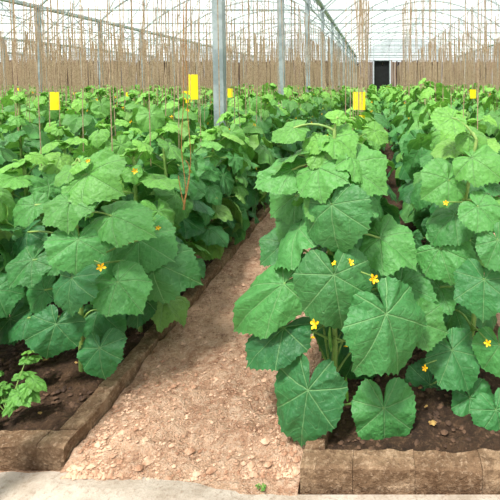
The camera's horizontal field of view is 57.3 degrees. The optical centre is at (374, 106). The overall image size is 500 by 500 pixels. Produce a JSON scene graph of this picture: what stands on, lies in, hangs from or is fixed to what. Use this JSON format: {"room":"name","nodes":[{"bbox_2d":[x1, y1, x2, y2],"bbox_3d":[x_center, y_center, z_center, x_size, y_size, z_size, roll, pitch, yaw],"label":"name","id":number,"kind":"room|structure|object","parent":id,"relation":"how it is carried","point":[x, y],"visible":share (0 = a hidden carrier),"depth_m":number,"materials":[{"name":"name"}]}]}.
{"room":"greenhouse","nodes":[
{"label":"greenhouse","id":0,"kind":"room"},
{"bbox_2d":[0,37,497,87],"bbox_3d":[-8.410,-2.748,31.900,42.600,4.850,0.001,0,3,0],"label":"wall","id":1,"kind":"structure","parent":0,"point":[287,46],"depth_m":31.83,"materials":[{"name":"white plastic"}]},
{"bbox_2d":[0,37,495,60],"bbox_3d":[-8.410,-4.243,31.756,42.400,1.750,0.070,0,3,0],"label":"trim","id":2,"kind":"structure","parent":1,"relation":"attached to","point":[373,50],"depth_m":31.75,"materials":[{"name":"metal"}]},
{"bbox_2d":[374,60,389,93],"bbox_3d":[0.500,-1.870,31.771,1.220,3.110,0.250,0,3,0],"label":"door","id":3,"kind":"structure","parent":1,"relation":"in","point":[381,72],"depth_m":31.79,"materials":[{"name":"metal"}]},
{"bbox_2d":[0,194,499,494],"bbox_3d":[-8.410,0.724,14.558,42.600,0.230,35.000,0,3,0],"label":"floor","id":4,"kind":"structure","parent":0,"point":[497,314],"depth_m":1.52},
{"bbox_2d":[0,135,329,470],"bbox_3d":[-1.554,0.458,16.471,0.927,0.112,29.950,0,3,0],"label":"planting bed","id":5,"kind":"object","parent":4,"relation":"on","point":[74,401],"visible":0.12,"depth_m":1.80,"materials":[{"name":"soil"}]},
{"bbox_2d":[0,187,25,318],"bbox_3d":[-1.857,0.732,1.843,0.581,0.969,0.517,-2,3,-27],"label":"plant","id":6,"kind":"object","parent":5,"relation":"on","point":[10,297],"visible":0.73,"depth_m":1.93,"materials":[{"name":"green plant"}]},
{"bbox_2d":[0,350,46,417],"bbox_3d":[-1.461,1.125,1.688,0.277,0.179,0.330,-2,4,-38],"label":"seedling","id":7,"kind":"object","parent":5,"relation":"on","point":[23,394],"visible":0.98,"depth_m":1.65,"materials":[{"name":"green plant"}]},
{"bbox_2d":[0,152,64,344],"bbox_3d":[-1.762,0.720,2.214,0.545,0.952,0.463,-1,3,-17],"label":"plant","id":8,"kind":"object","parent":5,"relation":"on","point":[10,179],"visible":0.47,"depth_m":2.15,"materials":[{"name":"green plant"}]},
{"bbox_2d":[24,136,125,279],"bbox_3d":[-1.836,0.676,2.588,0.541,1.001,0.556,1,3,26],"label":"plant","id":9,"kind":"object","parent":5,"relation":"on","point":[61,159],"visible":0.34,"depth_m":2.48,"materials":[{"name":"green plant"}]},
{"bbox_2d":[5,146,202,379],"bbox_3d":[-1.249,0.693,1.907,0.871,1.029,0.455,0,3,0],"label":"plant","id":10,"kind":"object","parent":5,"relation":"on","point":[150,265],"visible":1,"depth_m":1.83,"materials":[{"name":"green plant"}]},
{"bbox_2d":[73,118,138,227],"bbox_3d":[-1.809,0.623,2.874,0.500,1.077,0.542,0,3,0],"label":"plant","id":11,"kind":"object","parent":5,"relation":"on","point":[97,141],"visible":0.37,"depth_m":2.83,"materials":[{"name":"green plant"}]},
{"bbox_2d":[85,139,189,332],"bbox_3d":[-1.243,0.681,2.212,0.521,1.030,0.500,0,3,0],"label":"plant","id":12,"kind":"object","parent":5,"relation":"on","point":[161,314],"visible":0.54,"depth_m":2.18,"materials":[{"name":"green plant"}]},
{"bbox_2d":[116,128,161,194],"bbox_3d":[-1.806,0.648,3.246,0.496,0.994,0.465,0,3,0],"label":"plant","id":13,"kind":"object","parent":5,"relation":"on","point":[133,134],"visible":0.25,"depth_m":3.20,"materials":[{"name":"green plant"}]},
{"bbox_2d":[126,123,214,278],"bbox_3d":[-1.268,0.639,2.593,0.545,1.075,0.548,0,3,0],"label":"plant","id":14,"kind":"object","parent":5,"relation":"on","point":[191,223],"visible":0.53,"depth_m":2.56,"materials":[{"name":"green plant"}]},
{"bbox_2d":[128,89,213,154],"label":"plants","id":15,"kind":"object","parent":5,"relation":"on","point":[139,117],"depth_m":3.77,"materials":[{"name":"green plant"}]},
{"bbox_2d":[160,135,232,260],"bbox_3d":[-1.238,0.672,2.898,0.529,0.977,0.498,-3,4,-43],"label":"plant","id":16,"kind":"object","parent":5,"relation":"on","point":[214,239],"visible":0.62,"depth_m":2.86,"materials":[{"name":"green plant"}]},
{"bbox_2d":[188,124,248,244],"bbox_3d":[-1.235,0.638,3.272,0.484,1.007,0.465,2,3,30],"label":"plant","id":17,"kind":"object","parent":5,"relation":"on","point":[234,159],"visible":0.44,"depth_m":3.23,"materials":[{"name":"green plant"}]},
{"bbox_2d":[227,87,270,127],"label":"plants","id":18,"kind":"object","parent":5,"relation":"on","point":[241,99],"depth_m":5.87,"materials":[{"name":"green plant"}]},
{"bbox_2d":[207,82,357,241],"bbox_3d":[-1.259,-0.242,17.235,0.746,1.361,28.116,0,3,0],"label":"plants","id":19,"kind":"object","parent":5,"relation":"on","point":[259,153],"visible":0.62,"depth_m":4.61,"materials":[{"name":"green plant"}]},
{"bbox_2d":[60,166,320,495],"bbox_3d":[-0.675,0.468,16.537,0.840,0.073,30.339,0,3,0],"label":"dirt path","id":20,"kind":"object","parent":4,"relation":"on","point":[282,486],"visible":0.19,"depth_m":1.76,"materials":[{"name":"brown soil"}]},
{"bbox_2d":[60,215,318,480],"bbox_3d":[-0.674,1.102,4.459,0.836,0.070,6.019,0,3,0],"label":"pebbles","id":21,"kind":"object","parent":20,"relation":"on","point":[148,460],"visible":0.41,"depth_m":1.59,"materials":[{"name":"beige gravel"}]},
{"bbox_2d":[255,483,265,490],"bbox_3d":[-0.374,1.261,1.427,0.043,0.024,0.029,2,3,31],"label":"seedling","id":22,"kind":"object","parent":20,"relation":"on","point":[263,486],"visible":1,"depth_m":1.43,"materials":[{"name":"green plant"}]},
{"bbox_2d":[0,0,499,160],"bbox_3d":[-8.410,-1.809,14.365,42.638,4.848,31.368,0,3,0],"label":"steel frame","id":23,"kind":"object","parent":4,"relation":"on","point":[221,3],"visible":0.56,"depth_m":15.50,"materials":[{"name":"grey metal"}]},
{"bbox_2d":[0,0,499,165],"bbox_3d":[-7.681,-1.251,16.207,37.431,1.703,29.500,0,3,0],"label":"twine","id":24,"kind":"object","parent":23,"relation":"hanging from","point":[257,77],"visible":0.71,"depth_m":7.50,"materials":[{"name":"beige fabric"}]},
{"bbox_2d":[50,5,59,109],"bbox_3d":[-3.136,-0.717,4.171,0.089,1.504,0.017,-1,3,-14],"label":"trap","id":25,"kind":"object","parent":24,"relation":"hanging from","point":[54,96],"visible":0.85,"depth_m":4.20,"materials":[{"name":"yellow plastic"}]},
{"bbox_2d":[178,6,190,209],"bbox_3d":[-0.875,-0.134,1.966,0.062,1.238,0.024,0,3,0],"label":"jute twine","id":26,"kind":"object","parent":24,"relation":"hanging from","point":[186,188],"visible":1,"depth_m":1.98,"materials":[{"name":"brown fabric"}]},
{"bbox_2d":[184,68,188,102],"bbox_3d":[-2.297,-0.782,5.170,0.073,1.480,0.016,-1,3,-14],"label":"trap","id":27,"kind":"object","parent":24,"relation":"hanging from","point":[184,68],"visible":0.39,"depth_m":5.20,"materials":[{"name":"yellow plastic"}]},
{"bbox_2d":[188,11,197,99],"bbox_3d":[-2.072,-0.793,4.871,0.102,1.426,0.015,0,3,0],"label":"trap","id":28,"kind":"object","parent":24,"relation":"hanging from","point":[194,77],"visible":0.85,"depth_m":4.90,"materials":[{"name":"yellow plastic"}]},
{"bbox_2d":[228,6,232,97],"bbox_3d":[-2.359,-0.881,6.968,0.082,1.470,0.015,0,3,-7],"label":"trap","id":29,"kind":"object","parent":24,"relation":"hanging from","point":[230,90],"visible":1,"depth_m":7.00,"materials":[{"name":"yellow plastic"}]},
{"bbox_2d":[353,92,364,109],"bbox_3d":[-0.147,-0.711,3.870,0.119,1.486,0.018,1,3,14],"label":"trap","id":30,"kind":"object","parent":24,"relation":"attached to","point":[362,106],"visible":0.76,"depth_m":3.90,"materials":[{"name":"yellow plastic"}]},
{"bbox_2d":[470,43,475,98],"bbox_3d":[1.595,-0.873,6.968,0.098,1.486,0.015,0,3,6],"label":"trap","id":31,"kind":"object","parent":24,"relation":"hanging from","point":[472,91],"visible":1,"depth_m":7.00,"materials":[{"name":"yellow plastic"}]},
{"bbox_2d":[0,60,499,87],"bbox_3d":[-8.498,-1.867,31.716,42.123,3.110,0.179,0,3,0],"label":"screen","id":32,"kind":"object","parent":4,"relation":"on","point":[370,74],"visible":0.12,"depth_m":31.66,"materials":[{"name":"brown wicker"}]},
{"bbox_2d":[0,471,499,499],"bbox_3d":[0.000,1.387,-0.604,16.000,0.030,4.248,0,3,0],"label":"concrete walkway","id":33,"kind":"object","parent":4,"relation":"on","point":[48,485],"visible":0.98,"depth_m":1.41,"materials":[{"name":"beige concrete"}]},
{"bbox_2d":[300,113,499,494],"bbox_3d":[0.205,0.460,16.426,0.925,0.111,30.039,0,3,0],"label":"planting bed","id":34,"kind":"object","parent":4,"relation":"on","point":[455,455],"visible":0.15,"depth_m":1.48,"materials":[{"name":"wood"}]},
{"bbox_2d":[38,358,436,425],"bbox_3d":[-0.665,1.163,2.374,2.434,0.020,1.442,0,3,2],"label":"leaf litter","id":35,"kind":"object","parent":34,"relation":"on","point":[432,422],"visible":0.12,"depth_m":1.68,"materials":[{"name":"yellow plant"}]},
{"bbox_2d":[232,110,448,446],"bbox_3d":[-0.126,0.649,1.708,0.800,1.271,0.504,1,3,23],"label":"plant","id":36,"kind":"object","parent":34,"relation":"on","point":[330,203],"visible":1,"depth_m":1.59,"materials":[{"name":"green plant"}]},
{"bbox_2d":[311,119,400,358],"bbox_3d":[-0.115,0.633,2.004,0.489,1.147,0.595,0,3,0],"label":"plant","id":37,"kind":"object","parent":34,"relation":"on","point":[377,133],"visible":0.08,"depth_m":1.99,"materials":[{"name":"green plant"}]},
{"bbox_2d":[333,135,397,259],"bbox_3d":[-0.102,0.652,2.396,0.516,1.072,0.639,0,3,0],"label":"plant","id":38,"kind":"object","parent":34,"relation":"on","point":[390,192],"visible":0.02,"depth_m":2.30,"materials":[{"name":"green plant"}]},
{"bbox_2d":[346,84,387,150],"bbox_3d":[-0.137,-0.232,17.235,0.769,1.344,28.140,0,3,0],"label":"plants","id":39,"kind":"object","parent":34,"relation":"on","point":[372,112],"visible":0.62,"depth_m":5.21,"materials":[{"name":"green plant"}]},
{"bbox_2d":[355,117,382,196],"bbox_3d":[-0.203,0.594,3.073,0.526,1.114,0.499,0,3,0],"label":"plant","id":40,"kind":"object","parent":34,"relation":"on","point":[365,120],"visible":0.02,"depth_m":2.99,"materials":[{"name":"green plant"}]},
{"bbox_2d":[346,113,395,170],"bbox_3d":[-0.133,0.609,2.693,0.532,1.125,0.544,-1,3,-16],"label":"plant","id":41,"kind":"object","parent":34,"relation":"on","point":[358,120],"visible":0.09,"depth_m":2.74,"materials":[{"name":"green plant"}]},
{"bbox_2d":[378,78,454,239],"bbox_3d":[0.445,-0.261,17.262,0.739,1.397,28.196,0,3,0],"label":"plants","id":42,"kind":"object","parent":34,"relation":"on","point":[401,118],"visible":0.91,"depth_m":4.28,"materials":[{"name":"green plant"}]},
{"bbox_2d":[402,104,435,239],"bbox_3d":[0.457,0.558,3.256,0.515,1.167,0.550,0,3,0],"label":"plant","id":43,"kind":"object","parent":34,"relation":"on","point":[413,157],"visible":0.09,"depth_m":3.17,"materials":[{"name":"green plant"}]},
{"bbox_2d":[397,100,447,265],"bbox_3d":[0.418,0.561,2.886,0.554,1.204,0.467,-1,3,-26],"label":"plant","id":44,"kind":"object","parent":34,"relation":"on","point":[416,144],"visible":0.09,"depth_m":2.85,"materials":[{"name":"green plant"}]},
{"bbox_2d":[405,107,499,430],"bbox_3d":[0.346,0.705,1.760,0.392,1.396,0.430,-1,3,-18],"label":"plant","id":45,"kind":"object","parent":34,"relation":"on","point":[462,235],"visible":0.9,"depth_m":1.73,"materials":[{"name":"green plant"}]},
{"bbox_2d":[410,109,497,281],"bbox_3d":[0.468,0.598,2.522,0.472,1.165,0.515,-2,3,-31],"label":"plant","id":46,"kind":"object","parent":34,"relation":"on","point":[431,139],"visible":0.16,"depth_m":2.48,"materials":[{"name":"green plant"}]},
{"bbox_2d":[429,115,499,337],"bbox_3d":[0.555,0.616,2.236,0.558,1.159,0.569,0,3,0],"label":"plant","id":47,"kind":"object","parent":34,"relation":"on","point":[446,148],"visible":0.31,"depth_m":2.13,"materials":[{"name":"green plant"}]},
{"bbox_3d":[1.954,0.462,16.427,0.924,0.108,30.038,0,3,0],"label":"planting bed","id":48,"kind":"object","parent":4,"relation":"on","visible":0},
{"bbox_2d":[396,84,499,154],"bbox_3d":[1.612,-0.245,17.068,0.734,1.385,28.168,0,3,0],"label":"plants","id":49,"kind":"object","parent":48,"relation":"on","point":[489,107],"visible":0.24,"depth_m":6.21,"materials":[{"name":"green plant"}]},
{"bbox_2d":[411,83,499,134],"bbox_3d":[2.224,-0.290,17.735,0.795,1.404,26.724,0,3,0],"label":"plants","id":50,"kind":"object","parent":48,"relation":"on","point":[463,85],"visible":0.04,"depth_m":9.29,"materials":[{"name":"green plant"}]},
{"bbox_3d":[-3.305,0.459,16.471,0.926,0.109,29.949,0,3,0],"label":"planting bed","id":51,"kind":"object","parent":4,"relation":"on","visible":0},
{"bbox_2d":[9,91,71,157],"label":"plants","id":52,"kind":"object","parent":51,"relation":"on","point":[44,113],"depth_m":4.56,"materials":[{"name":"green plant"}]},
{"bbox_2d":[73,85,111,120],"label":"plants","id":53,"kind":"object","parent":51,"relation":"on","point":[79,94],"depth_m":5.34,"materials":[{"name":"green plant"}]},
{"bbox_2d":[0,84,330,215],"bbox_3d":[-2.967,-0.227,17.101,0.721,1.346,28.183,0,3,0],"label":"plants","id":54,"kind":"object","parent":51,"relation":"on","point":[100,109],"visible":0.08,"depth_m":4.09,"materials":[{"name":"green plant"}]},
{"bbox_2d":[191,89,212,109],"label":"plants","id":55,"kind":"object","parent":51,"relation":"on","point":[205,98],"depth_m":8.92,"materials":[{"name":"green plant"}]},
{"bbox_3d":[-5.055,0.459,16.471,0.926,0.108,29.949,0,3,0],"label":"planting bed","id":56,"kind":"object","parent":4,"relation":"on","visible":0},
{"bbox_2d":[0,89,32,135],"label":"plants","id":57,"kind":"object","parent":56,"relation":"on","point":[5,117],"depth_m":5.52,"materials":[{"name":"green plant"}]},
{"bbox_2d":[60,100,70,111],"label":"plants","id":58,"kind":"object","parent":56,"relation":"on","point":[64,102],"depth_m":6.47,"materials":[{"name":"green plant"}]},
{"bbox_2d":[111,87,118,100],"label":"plants","id":59,"kind":"object","parent":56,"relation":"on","point":[115,95],"depth_m":8.78,"materials":[{"name":"green plant"}]},
{"bbox_2d":[102,87,132,104],"label":"plants","id":60,"kind":"object","parent":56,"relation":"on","point":[122,92],"depth_m":7.86,"materials":[{"name":"green plant"}]},
{"bbox_2d":[126,85,142,101],"label":"plants","id":61,"kind":"object","parent":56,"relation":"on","point":[130,91],"depth_m":9.50,"materials":[{"name":"green plant"}]},
{"bbox_2d":[147,84,181,101],"label":"plants","id":62,"kind":"object","parent":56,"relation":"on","point":[150,86],"depth_m":10.64,"materials":[{"name":"green plant"}]},
{"bbox_2d":[154,87,180,104],"label":"plants","id":63,"kind":"object","parent":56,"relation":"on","point":[169,93],"depth_m":9.82,"materials":[{"name":"green plant"}]},
{"bbox_3d":[-6.805,0.459,16.471,0.921,0.109,29.949,0,3,0],"label":"planting bed","id":64,"kind":"object","parent":4,"relation":"on","visible":0},
{"bbox_2d":[7,90,17,94],"label":"plants","id":65,"kind":"object","parent":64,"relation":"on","point":[9,92],"depth_m":7.76,"materials":[{"name":"green plant"}]},
{"bbox_2d":[60,92,72,107],"label":"plants","id":66,"kind":"object","parent":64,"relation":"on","point":[61,93],"depth_m":8.82,"materials":[{"name":"green plant"}]},
{"bbox_2d":[0,84,211,111],"bbox_3d":[-7.071,-0.295,18.453,0.690,1.340,25.338,0,3,0],"label":"plants","id":67,"kind":"object","parent":64,"relation":"on","point":[26,102],"visible":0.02,"depth_m":8.79,"materials":[{"name":"green plant"}]},
{"bbox_3d":[-8.555,0.459,16.472,0.923,0.108,29.948,0,3,0],"label":"planting bed","id":68,"kind":"object","parent":4,"relation":"on","visible":0},
{"bbox_2d":[3,85,258,107],"bbox_3d":[-8.256,-0.323,19.143,0.774,1.322,23.979,0,3,0],"label":"plants","id":69,"kind":"object","parent":68,"relation":"on","point":[238,85],"visible":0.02,"depth_m":13.30,"materials":[{"name":"green plant"}]},
{"bbox_3d":[-10.305,0.459,16.471,0.925,0.108,29.949,0,3,0],"label":"planting bed","id":70,"kind":"object","parent":4,"relation":"on","visible":0},
{"bbox_2d":[29,86,204,94],"bbox_3d":[-10.592,-0.442,21.233,0.752,1.342,19.906,0,3,0],"label":"plants","id":71,"kind":"object","parent":70,"relation":"on","point":[64,86],"visible":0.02,"depth_m":14.90,"materials":[{"name":"green plant"}]},
{"bbox_3d":[3.705,0.461,16.426,0.920,0.107,30.038,0,3,0],"label":"planting bed","id":72,"kind":"object","parent":4,"relation":"on","visible":0},
{"bbox_2d":[451,84,499,100],"bbox_3d":[3.357,-0.309,18.454,0.712,1.366,25.294,0,3,0],"label":"plants","id":73,"kind":"object","parent":72,"relation":"on","point":[454,84],"visible":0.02,"depth_m":15.01,"materials":[{"name":"green plant"}]}
]}

